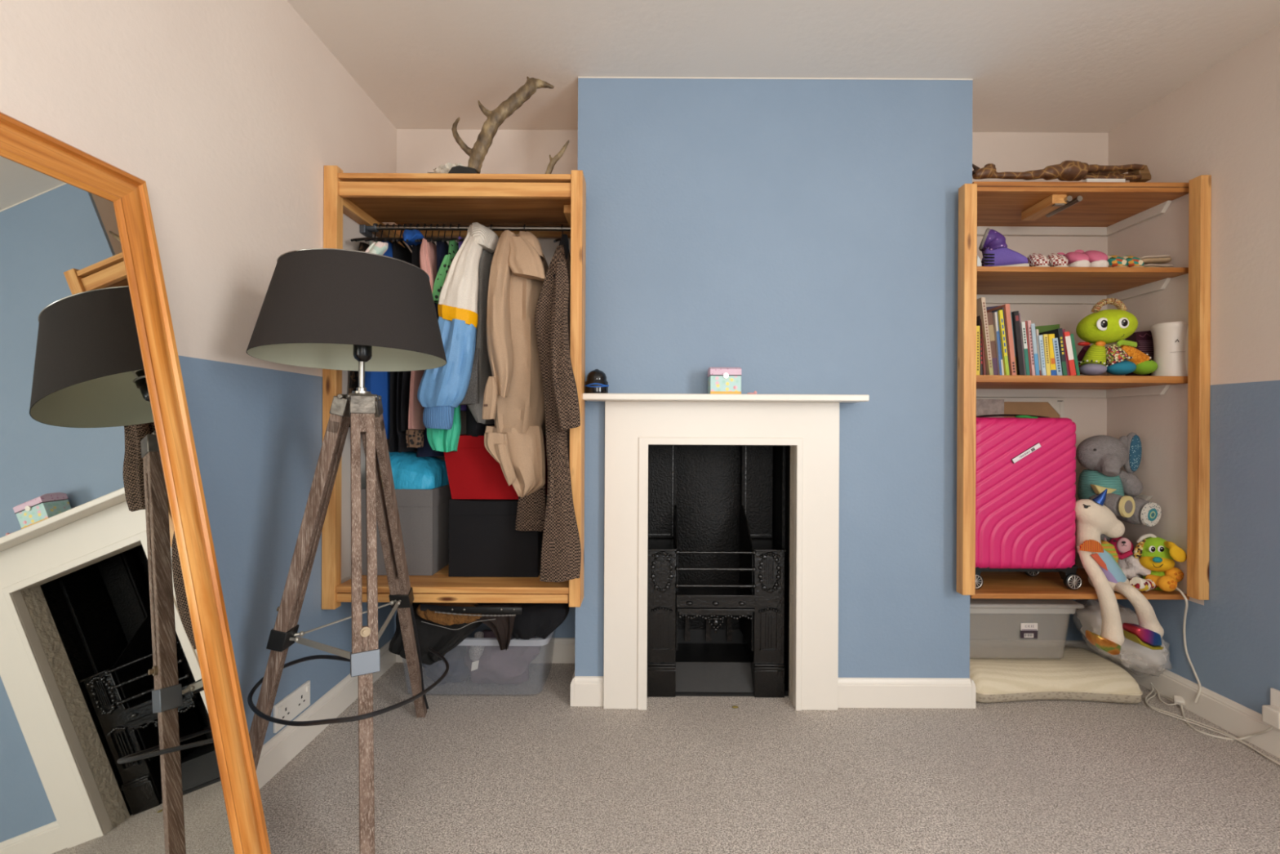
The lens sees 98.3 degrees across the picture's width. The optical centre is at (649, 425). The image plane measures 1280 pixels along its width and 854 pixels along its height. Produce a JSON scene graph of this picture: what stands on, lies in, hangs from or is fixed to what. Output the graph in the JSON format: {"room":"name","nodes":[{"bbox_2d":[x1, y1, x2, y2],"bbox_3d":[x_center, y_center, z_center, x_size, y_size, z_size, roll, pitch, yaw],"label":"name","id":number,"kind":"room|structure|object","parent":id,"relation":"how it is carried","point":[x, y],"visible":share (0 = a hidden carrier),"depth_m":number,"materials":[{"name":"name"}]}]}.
{"room":"bedroom","nodes":[
{"label":"bedroom","id":0,"kind":"room"},
{"bbox_2d":[0,0,396,745],"bbox_3d":[-1.167,-0.134,0.365,0.100,2.335,4.130,0,0,0],"label":"wall","id":1,"kind":"structure","parent":0,"point":[231,114],"depth_m":1.49,"materials":[{"name":"white paint"}]},
{"bbox_2d":[273,680,310,733],"bbox_3d":[-1.116,0.876,1.732,0.013,0.082,0.168,0,0,0],"label":"wall socket","id":2,"kind":"object","parent":1,"relation":"attached to","point":[299,700],"visible":0.97,"depth_m":1.73,"materials":[{"name":"white plastic"}]},
{"bbox_2d":[256,640,395,789],"bbox_3d":[-1.116,0.981,0.365,0.015,0.106,4.130,0,0,0],"label":"baseboard","id":3,"kind":"structure","parent":1,"relation":"attached to","point":[280,749],"depth_m":1.81,"materials":[{"name":"beige paint"}]},
{"bbox_2d":[354,223,382,242],"bbox_3d":[-1.044,-0.721,2.150,0.010,0.124,0.334,0,0,3],"label":"hanger","id":4,"kind":"object","parent":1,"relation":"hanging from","point":[364,238],"visible":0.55,"depth_m":2.04,"materials":[{"name":"black plastic"}]},
{"bbox_2d":[365,240,388,254],"bbox_3d":[-1.014,-0.483,2.125,0.100,0.414,0.362,0,0,-10],"label":"blouse","id":5,"kind":"object","parent":4,"relation":"hanging from","point":[376,247],"visible":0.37,"depth_m":1.96,"materials":[{"name":"fabric"}]},
{"bbox_2d":[373,223,398,243],"bbox_3d":[-0.992,-0.721,2.150,0.009,0.124,0.334,0,0,-2],"label":"hanger","id":6,"kind":"object","parent":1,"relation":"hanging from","point":[375,240],"visible":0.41,"depth_m":2.14,"materials":[{"name":"black plastic"}]},
{"bbox_2d":[364,240,392,439],"bbox_3d":[-0.996,-0.321,2.131,0.119,0.746,0.366,0,0,0],"label":"dress","id":7,"kind":"object","parent":6,"relation":"hanging from","point":[378,383],"visible":0.08,"depth_m":1.99,"materials":[{"name":"fabric"}]},
{"bbox_2d":[394,128,1108,640],"bbox_3d":[0.445,-0.125,2.480,3.324,2.335,0.100,0,0,0],"label":"wall","id":8,"kind":"structure","parent":0,"point":[418,150],"depth_m":2.43,"materials":[{"name":"white paint"}]},
{"bbox_2d":[417,223,439,241],"bbox_3d":[-0.823,-0.720,2.150,0.009,0.124,0.334,0,0,1],"label":"hanger","id":9,"kind":"object","parent":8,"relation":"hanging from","point":[437,224],"visible":0.43,"depth_m":2.08,"materials":[{"name":"black plastic"}]},
{"bbox_2d":[405,238,436,448],"bbox_3d":[-0.818,-0.308,2.117,0.107,0.777,0.364,0,0,0],"label":"jacket","id":10,"kind":"object","parent":9,"relation":"hanging from","point":[415,436],"visible":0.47,"depth_m":1.97,"materials":[{"name":"fabric"}]},
{"bbox_2d":[426,223,448,245],"bbox_3d":[-0.799,-0.720,2.150,0.009,0.124,0.334,0,0,-1],"label":"hanger","id":11,"kind":"object","parent":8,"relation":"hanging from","point":[443,224],"visible":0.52,"depth_m":2.14,"materials":[{"name":"black plastic"}]},
{"bbox_2d":[416,240,448,457],"bbox_3d":[-0.823,-0.290,2.160,0.148,0.820,0.331,0,0,0],"label":"navy top","id":12,"kind":"object","parent":11,"relation":"hanging from","point":[442,247],"visible":0.18,"depth_m":2.06,"materials":[{"name":"fabric"}]},
{"bbox_2d":[441,223,461,242],"bbox_3d":[-0.741,-0.720,2.150,0.009,0.124,0.334,0,0,1],"label":"hanger","id":13,"kind":"object","parent":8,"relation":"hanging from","point":[451,238],"visible":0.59,"depth_m":2.07,"materials":[{"name":"black plastic"}]},
{"bbox_2d":[432,240,458,303],"bbox_3d":[-0.737,-0.446,2.135,0.070,0.508,0.385,0,0,0],"label":"dress","id":14,"kind":"object","parent":13,"relation":"hanging from","point":[453,248],"visible":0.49,"depth_m":1.95,"materials":[{"name":"fabric"}]},
{"bbox_2d":[321,165,586,608],"bbox_3d":[-0.675,-0.127,2.158,0.883,1.514,0.543,0,0,0],"label":"frame","id":15,"kind":"object","parent":8,"relation":"attached to","point":[542,202],"visible":0.76,"depth_m":1.90,"materials":[{"name":"brown wood"}]},
{"bbox_2d":[350,231,376,241],"bbox_3d":[-1.069,-0.721,2.150,0.009,0.124,0.334,0,0,0],"label":"hanger","id":16,"kind":"object","parent":15,"relation":"hanging from","point":[353,239],"visible":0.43,"depth_m":2.00,"materials":[{"name":"black plastic"}]},
{"bbox_2d":[348,241,369,426],"bbox_3d":[-1.087,-0.345,2.170,0.062,0.705,0.286,0,0,0],"label":"shirt","id":17,"kind":"object","parent":16,"relation":"hanging from","point":[353,380],"visible":0.12,"depth_m":2.05,"materials":[{"name":"fabric"}]},
{"bbox_2d":[375,223,412,254],"bbox_3d":[-0.971,-0.721,2.150,0.009,0.124,0.334,0,0,3],"label":"hanger","id":18,"kind":"object","parent":15,"relation":"hanging from","point":[379,239],"visible":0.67,"depth_m":2.15,"materials":[{"name":"black plastic"}]},
{"bbox_2d":[389,241,411,452],"bbox_3d":[-0.952,-0.299,2.167,0.071,0.797,0.359,0,0,0],"label":"dress","id":19,"kind":"object","parent":18,"relation":"hanging from","point":[400,252],"visible":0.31,"depth_m":2.02,"materials":[{"name":"fabric"}]},
{"bbox_2d":[360,484,451,575],"bbox_3d":[-0.933,0.392,2.195,0.282,0.315,0.342,0,0,0],"label":"storage box","id":20,"kind":"object","parent":15,"relation":"on","point":[424,513],"visible":0.52,"depth_m":2.03,"materials":[{"name":"grey fabric"}]},
{"bbox_2d":[388,450,448,488],"bbox_3d":[-0.933,0.224,2.193,0.256,0.251,0.263,0,0,0],"label":"cloth bag","id":21,"kind":"object","parent":20,"relation":"in","point":[409,471],"visible":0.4,"depth_m":2.10,"materials":[{"name":"blue fabric"}]},
{"bbox_2d":[395,223,420,241],"bbox_3d":[-0.900,-0.721,2.150,0.009,0.124,0.334,0,0,2],"label":"hanger","id":22,"kind":"object","parent":15,"relation":"hanging from","point":[399,239],"visible":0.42,"depth_m":2.01,"materials":[{"name":"black plastic"}]},
{"bbox_2d":[396,261,424,452],"bbox_3d":[-0.908,-0.253,2.155,0.051,0.704,0.345,0,0,0],"label":"trousers","id":23,"kind":"object","parent":22,"relation":"hanging from","point":[402,447],"visible":0.14,"depth_m":2.01,"materials":[{"name":"fabric"}]},
{"bbox_2d":[414,223,435,244],"bbox_3d":[-0.848,-0.720,2.150,0.010,0.124,0.334,0,0,-3],"label":"hanger","id":24,"kind":"object","parent":15,"relation":"hanging from","point":[415,240],"visible":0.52,"depth_m":2.15,"materials":[{"name":"black plastic"}]},
{"bbox_2d":[400,229,425,431],"bbox_3d":[-0.865,-0.347,2.139,0.073,0.736,0.347,0,0,0],"label":"jacket","id":25,"kind":"object","parent":24,"relation":"hanging from","point":[411,235],"visible":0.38,"depth_m":2.00,"materials":[{"name":"fabric"}]},
{"bbox_2d":[448,165,478,173],"bbox_3d":[-0.644,-0.876,1.920,0.097,0.028,0.050,0,0,0],"label":"stand","id":26,"kind":"object","parent":15,"relation":"on","point":[458,169],"visible":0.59,"depth_m":1.90,"materials":[{"name":"black plastic"}]},
{"bbox_2d":[451,76,554,173],"bbox_3d":[-0.510,-1.053,1.933,0.346,0.346,0.056,0,0,-7],"label":"branch","id":27,"kind":"object","parent":26,"relation":"on","point":[495,117],"visible":0.98,"depth_m":1.91,"materials":[{"name":"brown wood"}]},
{"bbox_2d":[448,494,546,577],"bbox_3d":[-0.570,0.411,2.188,0.337,0.281,0.357,0,0,0],"label":"storage box","id":28,"kind":"object","parent":15,"relation":"on","point":[484,540],"visible":0.58,"depth_m":2.01,"materials":[{"name":"black fabric"}]},
{"bbox_2d":[443,434,547,499],"bbox_3d":[-0.583,0.154,2.181,0.364,0.232,0.330,0,0,0],"label":"storage box","id":29,"kind":"object","parent":28,"relation":"on","point":[473,472],"visible":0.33,"depth_m":2.02,"materials":[{"name":"red fabric"}]},
{"bbox_2d":[395,637,575,662],"bbox_3d":[-0.701,0.984,2.422,0.814,0.106,0.015,0,0,0],"label":"baseboard","id":30,"kind":"structure","parent":8,"relation":"attached to","point":[558,650],"depth_m":2.42,"materials":[{"name":"beige paint"}]},
{"bbox_2d":[515,234,581,582],"bbox_3d":[-0.376,-0.097,2.041,0.223,1.227,0.538,0,0,-10],"label":"coat","id":31,"kind":"object","parent":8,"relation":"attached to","point":[561,549],"visible":0.94,"depth_m":1.85,"materials":[{"name":"brown fabric"}]},
{"bbox_2d":[969,640,1104,657],"bbox_3d":[1.595,0.996,2.422,0.781,0.106,0.015,0,0,0],"label":"baseboard","id":32,"kind":"structure","parent":8,"relation":"attached to","point":[1086,645],"depth_m":2.42,"materials":[{"name":"beige paint"}]},
{"bbox_2d":[955,174,1211,599],"bbox_3d":[1.564,-0.129,2.204,0.883,1.548,0.449,0,0,0],"label":"open shelf unit","id":33,"kind":"object","parent":8,"relation":"attached to","point":[1009,208],"visible":0.77,"depth_m":2.05,"materials":[{"name":"brown wood"}]},
{"bbox_2d":[976,297,993,374],"bbox_3d":[1.266,-0.334,2.145,0.048,0.294,0.141,0,0,0],"label":"book","id":34,"kind":"object","parent":33,"relation":"on","point":[981,311],"visible":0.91,"depth_m":2.08,"materials":[{"name":"beige paper"}]},
{"bbox_2d":[986,311,998,374],"bbox_3d":[1.299,-0.308,2.165,0.053,0.242,0.141,0,0,0],"label":"book","id":35,"kind":"object","parent":33,"relation":"on","point":[989,315],"visible":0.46,"depth_m":2.10,"materials":[{"name":"brown paper"}]},
{"bbox_2d":[992,311,1002,375],"bbox_3d":[1.313,-0.307,2.155,0.029,0.241,0.140,0,0,0],"label":"book","id":36,"kind":"object","parent":33,"relation":"on","point":[994,314],"visible":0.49,"depth_m":2.08,"materials":[{"name":"grey paper"}]},
{"bbox_2d":[986,303,1016,375],"bbox_3d":[1.354,-0.322,2.145,0.044,0.270,0.141,0,0,0],"label":"book","id":37,"kind":"object","parent":33,"relation":"on","point":[1006,307],"visible":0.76,"depth_m":2.08,"materials":[{"name":"brown paper"}]},
{"bbox_2d":[997,310,1009,375],"bbox_3d":[1.330,-0.310,2.145,0.040,0.247,0.141,0,0,0],"label":"book","id":38,"kind":"object","parent":33,"relation":"on","point":[1001,322],"visible":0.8,"depth_m":2.08,"materials":[{"name":"yellow paper"}]},
{"bbox_2d":[978,227,1029,266],"bbox_3d":[1.363,-0.677,2.134,0.164,0.175,0.088,0,0,21],"label":"boot","id":39,"kind":"object","parent":33,"relation":"on","point":[996,253],"visible":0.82,"depth_m":2.11,"materials":[{"name":"purple"}]},
{"bbox_2d":[1011,311,1024,375],"bbox_3d":[1.385,-0.308,2.145,0.041,0.243,0.141,0,0,0],"label":"book","id":40,"kind":"object","parent":33,"relation":"on","point":[1015,314],"visible":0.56,"depth_m":2.08,"materials":[{"name":"black paper"}]},
{"bbox_2d":[976,397,1064,417],"bbox_3d":[1.492,0.252,2.392,0.585,0.745,0.026,0,0,0],"label":"cardboard box","id":41,"kind":"object","parent":33,"relation":"on","point":[1051,407],"visible":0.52,"depth_m":2.38,"materials":[{"name":"beige cardboard"}]},
{"bbox_2d":[1020,321,1030,375],"bbox_3d":[1.410,-0.288,2.145,0.033,0.203,0.141,0,0,0],"label":"book","id":42,"kind":"object","parent":33,"relation":"on","point":[1022,323],"visible":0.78,"depth_m":2.08,"materials":[{"name":"white paper"}]},
{"bbox_2d":[975,413,1082,590],"bbox_3d":[1.426,0.290,2.208,0.436,0.667,0.230,0,0,0],"label":"suitcase","id":43,"kind":"object","parent":33,"relation":"on","point":[1025,464],"visible":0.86,"depth_m":2.10,"materials":[{"name":"pink plastic"}]},
{"bbox_2d":[1026,320,1035,375],"bbox_3d":[1.434,-0.290,2.149,0.031,0.208,0.141,0,0,0],"label":"book","id":44,"kind":"object","parent":33,"relation":"on","point":[1028,322],"visible":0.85,"depth_m":2.08,"materials":[{"name":"pink paper"}]},
{"bbox_2d":[1030,323,1039,375],"bbox_3d":[1.446,-0.284,2.145,0.033,0.196,0.140,0,0,0],"label":"book","id":45,"kind":"object","parent":33,"relation":"on","point":[1033,326],"visible":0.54,"depth_m":2.08,"materials":[{"name":"blue paper"}]},
{"bbox_2d":[1027,253,1049,266],"bbox_3d":[1.479,-0.625,2.130,0.066,0.072,0.115,0,0,0],"label":"slipper","id":46,"kind":"object","parent":33,"relation":"on","point":[1034,260],"visible":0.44,"depth_m":2.09,"materials":[{"name":"beige"}]},
{"bbox_2d":[1037,334,1046,375],"bbox_3d":[1.473,-0.263,2.145,0.028,0.153,0.141,0,0,0],"label":"book","id":47,"kind":"object","parent":33,"relation":"on","point":[1040,339],"visible":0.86,"depth_m":2.08,"materials":[{"name":"blue paper"}]},
{"bbox_2d":[1048,333,1057,375],"bbox_3d":[1.513,-0.265,2.148,0.032,0.158,0.141,0,0,0],"label":"book","id":48,"kind":"object","parent":33,"relation":"on","point":[1052,362],"visible":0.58,"depth_m":2.08,"materials":[{"name":"yellow paper"}]},
{"bbox_2d":[1038,328,1067,375],"bbox_3d":[1.548,-0.275,2.145,0.036,0.179,0.141,0,0,0],"label":"book","id":49,"kind":"object","parent":33,"relation":"on","point":[1058,332],"visible":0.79,"depth_m":2.08,"materials":[{"name":"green paper"}]},
{"bbox_2d":[1052,337,1062,375],"bbox_3d":[1.528,-0.257,2.145,0.037,0.143,0.141,0,0,0],"label":"book","id":50,"kind":"object","parent":33,"relation":"on","point":[1055,340],"visible":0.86,"depth_m":2.08,"materials":[{"name":"blue paper"}]},
{"bbox_2d":[1046,253,1068,266],"bbox_3d":[1.550,-0.625,2.130,0.066,0.074,0.115,0,0,0],"label":"slipper","id":51,"kind":"object","parent":33,"relation":"on","point":[1055,260],"visible":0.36,"depth_m":2.09,"materials":[{"name":"beige"}]},
{"bbox_2d":[972,160,1151,182],"bbox_3d":[1.578,-0.974,2.121,0.695,0.073,0.078,0,0,-4],"label":"driftwood","id":52,"kind":"object","parent":33,"relation":"on","point":[1067,171],"visible":0.99,"depth_m":2.11,"materials":[{"name":"brown wood"}]},
{"bbox_2d":[1062,331,1075,375],"bbox_3d":[1.576,-0.269,2.145,0.046,0.167,0.141,0,0,0],"label":"book","id":53,"kind":"object","parent":33,"relation":"on","point":[1067,338],"visible":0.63,"depth_m":2.08,"materials":[{"name":"red paper"}]},
{"bbox_2d":[1057,251,1090,266],"bbox_3d":[1.631,-0.637,2.140,0.073,0.098,0.130,0,0,0],"label":"shoe","id":54,"kind":"object","parent":33,"relation":"on","point":[1075,259],"visible":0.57,"depth_m":2.09,"materials":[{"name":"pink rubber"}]},
{"bbox_2d":[1075,249,1108,266],"bbox_3d":[1.700,-0.643,2.140,0.075,0.110,0.132,0,0,0],"label":"shoe","id":55,"kind":"object","parent":33,"relation":"on","point":[1096,258],"visible":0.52,"depth_m":2.08,"materials":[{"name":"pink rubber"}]},
{"bbox_2d":[1075,297,1157,375],"bbox_3d":[1.801,-0.340,2.137,0.296,0.300,0.164,0,0,9],"label":"plush","id":56,"kind":"object","parent":33,"relation":"on","point":[1099,328],"visible":0.94,"depth_m":2.10,"materials":[{"name":"green fabric"}]},
{"bbox_2d":[1075,431,1161,542],"bbox_3d":[1.856,0.311,2.228,0.242,0.565,0.265,0,0,0],"label":"plush","id":57,"kind":"object","parent":33,"relation":"on","point":[1103,456],"visible":0.83,"depth_m":2.19,"materials":[{"name":"grey fabric"}]},
{"bbox_2d":[1074,488,1164,654],"bbox_3d":[1.730,0.533,2.075,0.274,0.591,0.206,0,0,0],"label":"plush","id":58,"kind":"object","parent":33,"relation":"on","point":[1099,558],"visible":0.98,"depth_m":2.04,"materials":[{"name":"white fabric"}]},
{"bbox_2d":[1103,537,1151,582],"bbox_3d":[1.871,0.533,2.190,0.140,0.187,0.132,0,0,20],"label":"plush","id":59,"kind":"object","parent":33,"relation":"on","point":[1131,566],"visible":0.54,"depth_m":2.15,"materials":[{"name":"white fabric"}]},
{"bbox_2d":[1124,330,1153,375],"bbox_3d":[1.978,-0.282,2.224,0.092,0.197,0.052,0,0,0],"label":"box","id":60,"kind":"object","parent":33,"relation":"on","point":[1144,340],"visible":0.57,"depth_m":2.20,"materials":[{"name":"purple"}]},
{"bbox_2d":[1129,533,1186,591],"bbox_3d":[1.911,0.522,2.107,0.196,0.208,0.146,0,0,0],"label":"plush","id":61,"kind":"object","parent":33,"relation":"on","point":[1156,554],"visible":0.97,"depth_m":2.08,"materials":[{"name":"green"}]},
{"bbox_2d":[1142,263,1173,267],"bbox_3d":[1.942,-0.600,2.120,0.125,0.028,0.052,0,0,-7],"label":"cream espadrille","id":62,"kind":"object","parent":33,"relation":"on","point":[1148,264],"visible":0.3,"depth_m":2.10,"materials":[{"name":"beige fabric"}]},
{"bbox_2d":[1138,254,1171,264],"bbox_3d":[1.929,-0.634,2.121,0.126,0.034,0.052,0,0,-5],"label":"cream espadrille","id":63,"kind":"object","parent":62,"relation":"on","point":[1162,259],"visible":0.83,"depth_m":2.10,"materials":[{"name":"beige fabric"}]},
{"bbox_2d":[1150,321,1187,376],"bbox_3d":[2.000,-0.286,2.125,0.120,0.206,0.120,0,0,0],"label":"speaker","id":64,"kind":"object","parent":33,"relation":"on","point":[1168,338],"visible":0.71,"depth_m":2.09},
{"bbox_3d":[-0.486,-0.718,2.150,0.009,0.124,0.334,0,0,0],"label":"hanger","id":65,"kind":"object","parent":8,"relation":"hanging from","visible":0},
{"bbox_2d":[481,230,548,497],"bbox_3d":[-0.475,-0.237,2.068,0.223,0.980,0.484,0,0,0],"label":"coat","id":66,"kind":"object","parent":65,"relation":"hanging from","point":[513,395],"visible":0.94,"depth_m":1.94,"materials":[{"name":"brown fabric"}]},
{"bbox_3d":[-0.615,-0.719,2.150,0.009,0.124,0.334,0,0,0],"label":"hanger","id":67,"kind":"object","parent":8,"relation":"hanging from","visible":0},
{"bbox_2d":[417,222,498,429],"bbox_3d":[-0.646,-0.367,2.079,0.192,0.762,0.482,0,0,16],"label":"jacket","id":68,"kind":"object","parent":67,"relation":"hanging from","point":[442,389],"visible":0.82,"depth_m":1.88,"materials":[{"name":"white fabric"}]},
{"bbox_2d":[426,236,466,452],"bbox_3d":[-0.715,-0.303,2.132,0.115,0.797,0.369,0,0,10],"label":"jacket","id":69,"kind":"object","parent":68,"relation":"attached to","point":[439,439],"visible":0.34,"depth_m":1.97,"materials":[{"name":"green fabric"}]},
{"bbox_2d":[459,249,494,436],"bbox_3d":[-0.629,-0.330,2.130,0.115,0.745,0.361,0,0,0],"label":"coat","id":70,"kind":"object","parent":67,"relation":"hanging from","point":[476,425],"visible":0.4,"depth_m":1.99,"materials":[{"name":"fabric"}]},
{"bbox_2d":[259,662,1279,853],"bbox_3d":[0.438,1.072,0.365,3.324,0.060,4.330,0,0,0],"label":"floor","id":71,"kind":"structure","parent":0,"point":[488,768],"depth_m":1.62,"materials":[{"name":"carpet"}]},
{"bbox_2d":[0,111,271,853],"bbox_3d":[-0.964,0.250,0.877,0.323,1.568,0.660,0,0,1],"label":"floor mirror","id":72,"kind":"object","parent":71,"relation":"on","point":[124,730],"visible":1,"depth_m":0.99,"materials":[{"name":"orange wood"}]},
{"bbox_2d":[246,248,448,853],"bbox_3d":[-0.715,0.312,1.555,0.568,1.449,0.714,0,0,25],"label":"tripod floor lamp","id":73,"kind":"object","parent":71,"relation":"on","point":[332,308],"visible":0.99,"depth_m":1.36,"materials":[{"name":"brown wood"}]},
{"bbox_2d":[353,344,372,361],"bbox_3d":[-0.752,-0.209,1.449,0.052,0.085,0.052,0,0,0],"label":"bulb socket","id":74,"kind":"object","parent":73,"relation":"attached to","point":[361,353],"depth_m":1.43,"materials":[{"name":"black"}]},
{"bbox_2d":[457,629,555,645],"bbox_3d":[-0.678,0.918,2.245,0.588,0.230,0.332,0,0,0],"label":"plastic storage box","id":75,"kind":"object","parent":71,"relation":"on","point":[468,641],"visible":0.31,"depth_m":2.08,"materials":[{"name":"plastic"}]},
{"bbox_2d":[388,602,482,665],"bbox_3d":[-0.803,0.785,2.149,0.348,0.189,0.258,0,0,0],"label":"jacket","id":76,"kind":"object","parent":75,"relation":"in","point":[442,640],"visible":0.53,"depth_m":2.05,"materials":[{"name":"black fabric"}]},
{"bbox_2d":[416,602,482,625],"bbox_3d":[-0.733,0.698,2.057,0.259,0.068,0.082,0,0,0],"label":"garment","id":77,"kind":"object","parent":76,"relation":"on","point":[445,619],"visible":0.72,"depth_m":2.03,"materials":[{"name":"brown fabric"}]},
{"bbox_2d":[420,603,521,616],"bbox_3d":[-0.656,0.674,2.015,0.377,0.035,0.030,0,0,2],"label":"belt","id":78,"kind":"object","parent":77,"relation":"on","point":[466,611],"visible":1,"depth_m":2.01,"materials":[{"name":"black leather"}]},
{"bbox_2d":[422,645,470,685],"bbox_3d":[-0.796,0.952,2.250,0.222,0.140,0.259,0,0,0],"label":"folded clothes","id":79,"kind":"object","parent":75,"relation":"in","point":[458,672],"visible":0.47,"depth_m":2.16,"materials":[{"name":"grey fabric"}]},
{"bbox_2d":[468,631,484,671],"bbox_3d":[-0.666,0.872,2.141,0.059,0.139,0.072,0,0,0],"label":"sock","id":80,"kind":"object","parent":75,"relation":"in","point":[475,651],"visible":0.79,"depth_m":2.12,"materials":[{"name":"white fabric"}]},
{"bbox_2d":[473,603,522,650],"bbox_3d":[-0.600,0.748,2.049,0.248,0.167,0.056,0,0,0],"label":"jacket","id":81,"kind":"object","parent":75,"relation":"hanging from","point":[502,627],"visible":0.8,"depth_m":2.04,"materials":[{"name":"fabric"}]},
{"bbox_2d":[464,629,541,684],"bbox_3d":[-0.596,0.921,2.238,0.302,0.203,0.260,0,0,0],"label":"folded clothes","id":82,"kind":"object","parent":75,"relation":"in","point":[510,666],"visible":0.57,"depth_m":2.15,"materials":[{"name":"fabric"}]},
{"bbox_2d":[479,601,569,639],"bbox_3d":[-0.489,0.742,2.153,0.351,0.122,0.219,0,0,0],"label":"jacket","id":83,"kind":"object","parent":75,"relation":"on","point":[539,620],"visible":0.44,"depth_m":2.08,"materials":[{"name":"fabric"}]},
{"bbox_2d":[647,444,790,697],"bbox_3d":[0.264,0.539,2.261,0.613,1.004,0.336,0,0,0],"label":"fireplace insert","id":84,"kind":"object","parent":71,"relation":"on","point":[718,549],"visible":0.95,"depth_m":2.24,"materials":[{"name":"black paint"}]},
{"bbox_2d":[647,537,677,697],"bbox_3d":[0.048,0.757,2.256,0.113,0.566,0.287,0,0,0],"label":"fireplace grate leg","id":85,"kind":"object","parent":84,"relation":"in","point":[662,585],"depth_m":2.13,"materials":[{"name":"black paint"}]},
{"bbox_2d":[742,537,786,697],"bbox_3d":[0.458,0.759,2.256,0.126,0.566,0.287,0,0,0],"label":"fireplace grate leg","id":86,"kind":"object","parent":84,"relation":"in","point":[764,633],"depth_m":2.13,"materials":[{"name":"black paint"}]},
{"bbox_2d":[582,393,869,710],"bbox_3d":[0.262,0.466,2.025,1.000,1.151,0.200,0,0,0],"label":"fireplace surround","id":87,"kind":"object","parent":71,"relation":"on","point":[809,424],"visible":1,"depth_m":2.03,"materials":[{"name":"beige paint"}]},
{"bbox_2d":[584,368,608,393],"bbox_3d":[-0.191,-0.158,1.985,0.088,0.090,0.088,0,0,0],"label":"speaker","id":88,"kind":"object","parent":87,"relation":"on","point":[596,382],"visible":0.88,"depth_m":1.95},
{"bbox_2d":[707,367,741,394],"bbox_3d":[0.268,-0.159,1.996,0.111,0.097,0.091,0,0,0],"label":"box","id":89,"kind":"object","parent":87,"relation":"on","point":[722,380],"visible":0.87,"depth_m":1.96,"materials":[{"name":"multicoloured cardboard"}]},
{"bbox_2d":[582,393,869,402],"bbox_3d":[0.265,-0.098,1.992,1.000,0.023,0.135,0,0,0],"label":"mantel shelf","id":90,"kind":"object","parent":87,"relation":"attached to","point":[606,397],"depth_m":1.93,"materials":[{"name":"beige paint"}]},
{"bbox_2d":[969,646,1142,703],"bbox_3d":[1.538,0.987,2.238,0.670,0.114,0.350,0,0,0],"label":"mat","id":91,"kind":"object","parent":71,"relation":"on","point":[998,674],"visible":0.8,"depth_m":2.11,"materials":[{"name":"beige fabric"}]},
{"bbox_2d":[969,597,1084,638],"bbox_3d":[1.440,0.809,2.283,0.487,0.234,0.286,0,0,0],"label":"lid","id":92,"kind":"object","parent":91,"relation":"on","point":[1028,630],"visible":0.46,"depth_m":2.16,"materials":[{"name":"beige"}]},
{"bbox_2d":[1075,602,1168,675],"bbox_3d":[1.849,0.849,2.219,0.267,0.307,0.265,0,0,0],"label":"clear plastic bag","id":93,"kind":"object","parent":91,"relation":"on","point":[1136,656],"visible":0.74,"depth_m":2.16,"materials":[{"name":"white"}]},
{"bbox_2d":[1173,586,1201,706],"bbox_3d":[1.976,0.821,2.041,0.049,0.442,0.092,0,0,0],"label":"cable","id":94,"kind":"object","parent":71,"relation":"on","point":[1178,700],"visible":0.98,"depth_m":2.05,"materials":[{"name":"beige plastic"}]},
{"bbox_2d":[1144,682,1279,765],"bbox_3d":[1.919,1.033,1.916,0.142,0.032,0.558,0,0,0],"label":"cable loop","id":95,"kind":"object","parent":71,"relation":"on","point":[1151,683],"visible":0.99,"depth_m":1.96,"materials":[{"name":"beige"}]},
{"bbox_2d":[1180,688,1279,740],"bbox_3d":[1.937,0.947,1.844,0.113,0.210,0.415,0,0,-5],"label":"cable","id":96,"kind":"object","parent":71,"relation":"on","point":[1270,713],"visible":1,"depth_m":1.76,"materials":[{"name":"beige plastic"}]},
{"bbox_2d":[574,78,973,678],"bbox_3d":[0.461,-0.123,2.245,1.472,2.331,0.370,0,0,0],"label":"wall","id":97,"kind":"structure","parent":0,"point":[800,236],"depth_m":2.06,"materials":[{"name":"blue paint"}]},
{"bbox_2d":[574,675,603,706],"bbox_3d":[-0.225,0.986,2.053,0.108,0.106,0.015,0,0,0],"label":"baseboard","id":98,"kind":"structure","parent":97,"relation":"attached to","point":[588,690],"depth_m":2.04,"materials":[{"name":"beige paint"}]},
{"bbox_2d":[577,76,973,79],"bbox_3d":[0.467,-1.291,2.064,1.469,0.004,0.012,0,0,0],"label":"trim","id":99,"kind":"structure","parent":97,"relation":"attached to","point":[578,77],"depth_m":2.06,"materials":[{"name":"beige paint"}]},
{"bbox_2d":[837,677,971,708],"bbox_3d":[0.940,0.992,2.053,0.499,0.106,0.015,0,0,0],"label":"baseboard","id":100,"kind":"structure","parent":97,"relation":"attached to","point":[853,692],"depth_m":2.04,"materials":[{"name":"beige paint"}]},
{"bbox_2d":[286,0,1279,133],"bbox_3d":[0.451,-1.333,0.365,3.324,0.080,4.330,0,0,0],"label":"ceiling","id":101,"kind":"structure","parent":0,"point":[1078,66],"depth_m":1.89,"materials":[{"name":"paint"}]},
{"bbox_2d":[1106,23,1279,714],"bbox_3d":[2.057,-0.117,0.365,0.100,2.335,4.130,0,0,0],"label":"wall","id":102,"kind":"structure","parent":0,"point":[1223,123],"depth_m":1.93,"materials":[{"name":"white paint"}]},
{"bbox_2d":[1104,654,1279,758],"bbox_3d":[1.993,0.998,0.365,0.015,0.106,4.130,0,0,0],"label":"baseboard","id":103,"kind":"structure","parent":102,"relation":"attached to","point":[1233,717],"depth_m":1.95,"materials":[{"name":"beige paint"}]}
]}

